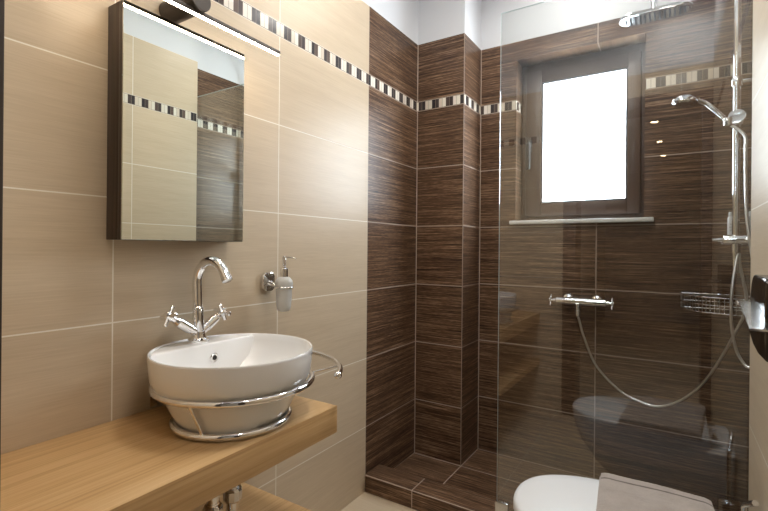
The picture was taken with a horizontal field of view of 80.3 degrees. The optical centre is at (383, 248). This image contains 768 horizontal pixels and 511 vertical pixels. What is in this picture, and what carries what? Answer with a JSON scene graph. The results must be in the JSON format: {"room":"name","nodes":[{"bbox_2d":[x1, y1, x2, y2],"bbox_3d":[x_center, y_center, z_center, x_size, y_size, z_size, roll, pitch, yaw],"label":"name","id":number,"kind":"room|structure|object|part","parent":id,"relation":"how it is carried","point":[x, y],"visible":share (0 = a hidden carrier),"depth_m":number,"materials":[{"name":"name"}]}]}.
{"room":"bathroom","nodes":[
{"label":"bathroom","id":0,"kind":"room"},
{"bbox_2d":[1,0,417,510],"bbox_3d":[-0.337,-0.206,1.909,0.100,2.780,2.914,1,0,32],"label":"wall","id":1,"kind":"structure","parent":0,"point":[330,155],"depth_m":1.64,"materials":[{"name":"beige tile"}]},
{"bbox_2d":[0,395,336,510],"bbox_3d":[-0.556,0.500,1.084,0.424,0.079,0.891,1,0,32],"label":"countertop","id":2,"kind":"structure","parent":1,"relation":"attached to","point":[135,462],"depth_m":0.99,"materials":[{"name":"brown wood"}]},
{"bbox_2d":[203,485,241,510],"bbox_3d":[-0.521,0.654,1.280,0.274,0.225,0.124,1,0,32],"label":"trap","id":3,"kind":"object","parent":2,"relation":"attached to","point":[232,497],"visible":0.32,"depth_m":1.23,"materials":[{"name":"silver metal"}]},
{"bbox_2d":[148,350,342,441],"bbox_3d":[-0.376,0.394,1.300,0.506,0.136,0.517,1,0,32],"label":"stand","id":4,"kind":"object","parent":2,"relation":"on","point":[194,436],"visible":0.56,"depth_m":1.10,"materials":[{"name":"silver metal"}]},
{"bbox_2d":[147,333,312,433],"bbox_3d":[-0.420,0.364,1.275,0.434,0.171,0.434,1,0,32],"label":"basin","id":5,"kind":"object","parent":4,"relation":"on","point":[239,366],"visible":0.88,"depth_m":1.13,"materials":[{"name":"white ceramic"}]},
{"bbox_2d":[159,256,232,343],"bbox_3d":[-0.507,0.152,1.325,0.185,0.258,0.224,1,0,32],"label":"tap","id":6,"kind":"object","parent":5,"relation":"on","point":[198,327],"visible":1,"depth_m":1.34,"materials":[{"name":"silver metal"}]},
{"bbox_3d":[-0.606,0.192,1.282,0.038,0.057,0.060,1,0,-38],"label":"cross handle","id":7,"kind":"part","parent":6,"relation":"part of","materials":[{"name":"silver metal"}]},
{"bbox_3d":[-0.499,0.102,1.319,0.159,0.158,0.031,1,0,32],"label":"spout","id":8,"kind":"part","parent":6,"relation":"part of","materials":[{"name":"silver metal"}]},
{"bbox_3d":[-0.510,0.200,1.434,0.037,0.058,0.061,1,0,-41],"label":"cross handle","id":9,"kind":"part","parent":6,"relation":"part of","materials":[{"name":"silver metal"}]},
{"bbox_3d":[-0.268,0.344,1.448,0.508,0.022,0.146,1,0,41],"label":"towel arm","id":10,"kind":"part","parent":4,"relation":"part of","materials":[{"name":"silver metal"}]},
{"bbox_2d":[106,0,243,241],"bbox_3d":[-0.592,-0.327,1.341,0.074,0.612,0.388,1,0,32],"label":"upper cabinet","id":11,"kind":"object","parent":1,"relation":"attached to","point":[175,107],"visible":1,"depth_m":1.27,"materials":[{"name":"silver glass"}]},
{"bbox_2d":[159,0,279,55],"bbox_3d":[-0.555,-0.685,1.321,0.153,0.073,0.572,1,0,32],"label":"wall lamp","id":12,"kind":"object","parent":1,"relation":"attached to","point":[177,11],"visible":0.91,"depth_m":1.29,"materials":[{"name":"grey metal"}]},
{"bbox_2d":[191,482,310,510],"bbox_3d":[-0.557,0.824,1.084,0.426,0.040,0.894,1,0,32],"label":"shelf","id":13,"kind":"object","parent":1,"relation":"attached to","point":[253,498],"visible":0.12,"depth_m":1.44,"materials":[{"name":"brown wood"}]},
{"bbox_2d":[261,272,293,290],"bbox_3d":[-0.378,0.122,1.646,0.115,0.068,0.074,1,0,32],"label":"soap holder","id":14,"kind":"object","parent":1,"relation":"attached to","point":[267,278],"visible":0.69,"depth_m":1.65,"materials":[{"name":"silver metal"}]},
{"bbox_3d":[-0.425,0.122,1.666,0.015,0.068,0.056,1,0,32],"label":"wall plate","id":15,"kind":"part","parent":14,"relation":"part of","materials":[{"name":"silver metal"}]},
{"bbox_3d":[-0.404,0.131,1.659,0.043,0.028,0.018,1,0,15],"label":"arm","id":16,"kind":"part","parent":14,"relation":"part of","materials":[{"name":"silver metal"}]},
{"bbox_2d":[275,256,295,311],"bbox_3d":[-0.358,0.127,1.633,0.065,0.197,0.071,1,0,-33],"label":"soap dispenser","id":17,"kind":"object","parent":14,"relation":"in","point":[283,296],"visible":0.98,"depth_m":1.61,"materials":[{"name":"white glass"}]},
{"bbox_2d":[275,277,292,311],"bbox_3d":[-0.360,0.164,1.636,0.065,0.124,0.065,1,0,32],"label":"bottle","id":18,"kind":"object","parent":17,"relation":"attached to","point":[283,296],"depth_m":1.61,"materials":[{"name":"clear glass"}]},
{"bbox_2d":[414,0,481,465],"bbox_3d":[0.379,-0.200,2.673,0.288,2.780,0.255,1,0,32],"label":"wall column","id":19,"kind":"structure","parent":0,"point":[445,102],"depth_m":2.57,"materials":[{"name":"brown tile"}]},
{"bbox_2d":[460,33,464,465],"bbox_3d":[0.430,0.007,2.488,0.003,2.367,0.003,1,0,32],"label":"trim","id":20,"kind":"structure","parent":19,"relation":"attached to","point":[464,33],"depth_m":2.49,"materials":[{"name":"beige tile"}]},
{"bbox_2d":[341,449,718,510],"bbox_3d":[0.293,1.240,1.323,1.813,0.100,2.614,1,0,32],"label":"floor","id":21,"kind":"structure","parent":0,"point":[479,474],"depth_m":2.40,"materials":[{"name":"brown tile"}]},
{"bbox_2d":[365,464,513,510],"bbox_3d":[0.599,1.150,1.853,1.560,0.085,0.133,1,0,32],"label":"shower curb","id":22,"kind":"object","parent":21,"relation":"on","point":[415,492],"depth_m":2.08,"materials":[{"name":"brown tile"}]},
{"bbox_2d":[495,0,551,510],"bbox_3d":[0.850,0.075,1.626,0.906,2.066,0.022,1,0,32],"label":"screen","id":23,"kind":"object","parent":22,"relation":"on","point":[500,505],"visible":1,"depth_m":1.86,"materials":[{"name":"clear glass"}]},
{"bbox_2d":[478,0,752,510],"bbox_3d":[1.107,-0.193,2.540,1.660,2.780,0.300,1,0,32],"label":"wall","id":24,"kind":"structure","parent":0,"point":[556,410],"depth_m":2.28,"materials":[{"name":"brown tile"}]},
{"bbox_2d":[509,42,653,224],"bbox_3d":[1.065,-0.599,2.478,0.706,0.934,0.203,1,0,32],"label":"window","id":25,"kind":"structure","parent":24,"relation":"in","point":[583,116],"depth_m":2.49,"materials":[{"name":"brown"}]},
{"bbox_3d":[0.833,-0.538,2.623,0.026,0.175,0.050,1,0,32],"label":"handle","id":26,"kind":"part","parent":25,"relation":"part of","materials":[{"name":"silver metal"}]},
{"bbox_3d":[1.046,-0.142,2.455,0.706,0.021,0.148,1,0,32],"label":"sill","id":27,"kind":"part","parent":25,"relation":"part of","materials":[{"name":"white"}]},
{"bbox_3d":[1.096,-0.602,2.511,0.420,0.676,0.010,1,0,32],"label":"pane","id":28,"kind":"part","parent":25,"relation":"part of","materials":[{"name":"white glass"}]},
{"bbox_2d":[549,293,613,315],"bbox_3d":[1.020,0.294,2.360,0.312,0.111,0.090,1,0,32],"label":"shower mixer","id":29,"kind":"object","parent":24,"relation":"attached to","point":[596,300],"visible":1,"depth_m":2.34,"materials":[{"name":"silver metal"}]},
{"bbox_3d":[0.894,0.275,2.421,0.035,0.058,0.058,1,0,32],"label":"cross handle","id":30,"kind":"part","parent":29,"relation":"part of","materials":[{"name":"silver metal"}]},
{"bbox_2d":[574,304,581,315],"bbox_3d":[1.000,0.318,2.349,0.036,0.064,0.036,1,0,32],"label":"outlet","id":31,"kind":"object","parent":29,"relation":"attached to","point":[577,311],"depth_m":2.34,"materials":[{"name":"silver metal"}]},
{"bbox_3d":[1.128,0.277,2.272,0.035,0.058,0.058,1,0,32],"label":"cross handle","id":32,"kind":"part","parent":29,"relation":"part of","materials":[{"name":"silver metal"}]},
{"bbox_2d":[680,292,749,316],"bbox_3d":[1.464,0.244,2.000,0.276,0.073,0.228,1,0,32],"label":"basket","id":33,"kind":"object","parent":24,"relation":"attached to","point":[687,294],"visible":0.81,"depth_m":2.02,"materials":[{"name":"silver metal"}]},
{"bbox_3d":[1.464,0.245,2.000,0.272,0.004,0.224,1,0,32],"label":"rail","id":34,"kind":"part","parent":33,"relation":"part of","materials":[{"name":"silver metal"}]},
{"bbox_3d":[1.463,0.278,2.000,0.274,0.006,0.226,1,0,32],"label":"rail","id":35,"kind":"part","parent":33,"relation":"part of","materials":[{"name":"silver metal"}]},
{"bbox_3d":[1.464,0.212,2.000,0.276,0.008,0.228,1,0,32],"label":"rail","id":36,"kind":"part","parent":33,"relation":"part of","materials":[{"name":"silver metal"}]},
{"bbox_2d":[748,0,767,510],"bbox_3d":[0.757,-0.196,0.576,0.250,2.780,1.838,1,0,32],"label":"wall","id":37,"kind":"structure","parent":0,"point":[758,385],"depth_m":1.28,"materials":[{"name":"beige tile"}]},
{"bbox_2d":[513,475,598,510],"bbox_3d":[0.646,0.892,1.205,0.594,0.361,0.380,1,0,32],"label":"toilet","id":38,"kind":"object","parent":37,"relation":"attached to","point":[543,492],"visible":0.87,"depth_m":1.31,"materials":[{"name":"white ceramic"}]},
{"bbox_2d":[596,473,714,510],"bbox_3d":[0.701,0.709,1.169,0.318,0.044,0.398,1,0,32],"label":"towel","id":39,"kind":"object","parent":38,"relation":"on","point":[615,492],"visible":1,"depth_m":1.26,"materials":[{"name":"fabric"}]},
{"bbox_2d":[740,500,758,510],"bbox_3d":[0.995,0.932,1.257,0.064,0.527,0.111,1,0,32],"label":"toilet brush","id":40,"kind":"object","parent":37,"relation":"attached to","point":[752,503],"visible":1,"depth_m":1.24,"materials":[{"name":"metal"}]},
{"bbox_2d":[736,275,767,361],"bbox_3d":[0.838,0.149,1.014,0.076,0.174,0.312,1,0,32],"label":"paper holder","id":41,"kind":"object","parent":37,"relation":"attached to","point":[755,312],"visible":1,"depth_m":0.97,"materials":[{"name":"silver metal"}]},
{"bbox_3d":[-0.405,-0.207,0.344,1.463,2.780,0.200,1,0,32],"label":"wall","id":42,"kind":"structure","parent":0,"visible":0},
{"bbox_2d":[0,0,4,472],"bbox_3d":[-0.160,0.081,0.190,0.877,2.210,0.225,1,0,32],"label":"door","id":43,"kind":"structure","parent":42,"relation":"in","point":[2,2],"depth_m":0.47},
{"bbox_3d":[1.557,-0.189,1.794,0.100,2.780,1.076,1,0,32],"label":"wall","id":44,"kind":"structure","parent":0,"visible":0},
{"bbox_2d":[619,0,751,272],"bbox_3d":[1.251,-0.558,1.875,0.507,1.312,0.112,1,0,32],"label":"shower rail","id":45,"kind":"object","parent":44,"relation":"attached to","point":[736,117],"visible":0.9,"depth_m":1.81,"materials":[{"name":"silver metal"}]},
{"bbox_3d":[1.151,-0.987,1.936,0.244,0.002,0.084,1,0,32],"label":"nozzle plate","id":46,"kind":"part","parent":45,"relation":"part of","materials":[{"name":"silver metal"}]},
{"bbox_2d":[577,253,747,407],"bbox_3d":[1.249,0.381,2.101,0.115,0.727,0.707,1,0,-37],"label":"shower hose","id":47,"kind":"object","parent":45,"relation":"hanging from","point":[738,326],"visible":0.94,"depth_m":2.00,"materials":[{"name":"silver metal"}]},
{"bbox_2d":[672,94,725,119],"bbox_3d":[1.288,-0.564,1.854,0.196,0.136,0.094,1,0,32],"label":"shower","id":48,"kind":"object","parent":45,"relation":"attached to","point":[684,101],"visible":1,"depth_m":1.84,"materials":[{"name":"silver metal"}]},
{"bbox_3d":[1.323,-0.555,1.834,0.114,0.117,0.021,1,0,30],"label":"handle","id":49,"kind":"part","parent":48,"relation":"part of","materials":[{"name":"silver metal"}]},
{"bbox_3d":[1.350,-0.033,1.847,0.041,0.022,0.022,1,0,32],"label":"lever","id":50,"kind":"part","parent":45,"relation":"part of","materials":[{"name":"silver metal"}]},
{"bbox_2d":[729,125,750,368],"bbox_3d":[1.393,-0.017,1.759,0.054,0.956,0.110,1,0,-14],"label":"shower hose","id":51,"kind":"object","parent":45,"relation":"hanging from","point":[736,128],"visible":0.7,"depth_m":1.76,"materials":[{"name":"silver metal"}]},
{"bbox_3d":[1.465,-0.027,1.872,0.134,0.026,0.085,1,0,32],"label":"shelf","id":52,"kind":"object","parent":44,"relation":"attached to","visible":0},
{"bbox_2d":[727,212,731,234],"bbox_3d":[1.442,-0.086,1.889,0.029,0.128,0.029,1,0,32],"label":"shampoo bottle","id":53,"kind":"object","parent":52,"relation":"on","point":[729,219],"visible":0.45,"depth_m":1.88,"materials":[{"name":"white plastic"}]},
{"bbox_2d":[748,211,750,230],"bbox_3d":[1.494,-0.086,1.851,0.029,0.128,0.029,1,0,32],"label":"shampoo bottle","id":54,"kind":"object","parent":52,"relation":"on","point":[749,212],"visible":0.24,"depth_m":1.84,"materials":[{"name":"grey plastic"}]}
]}

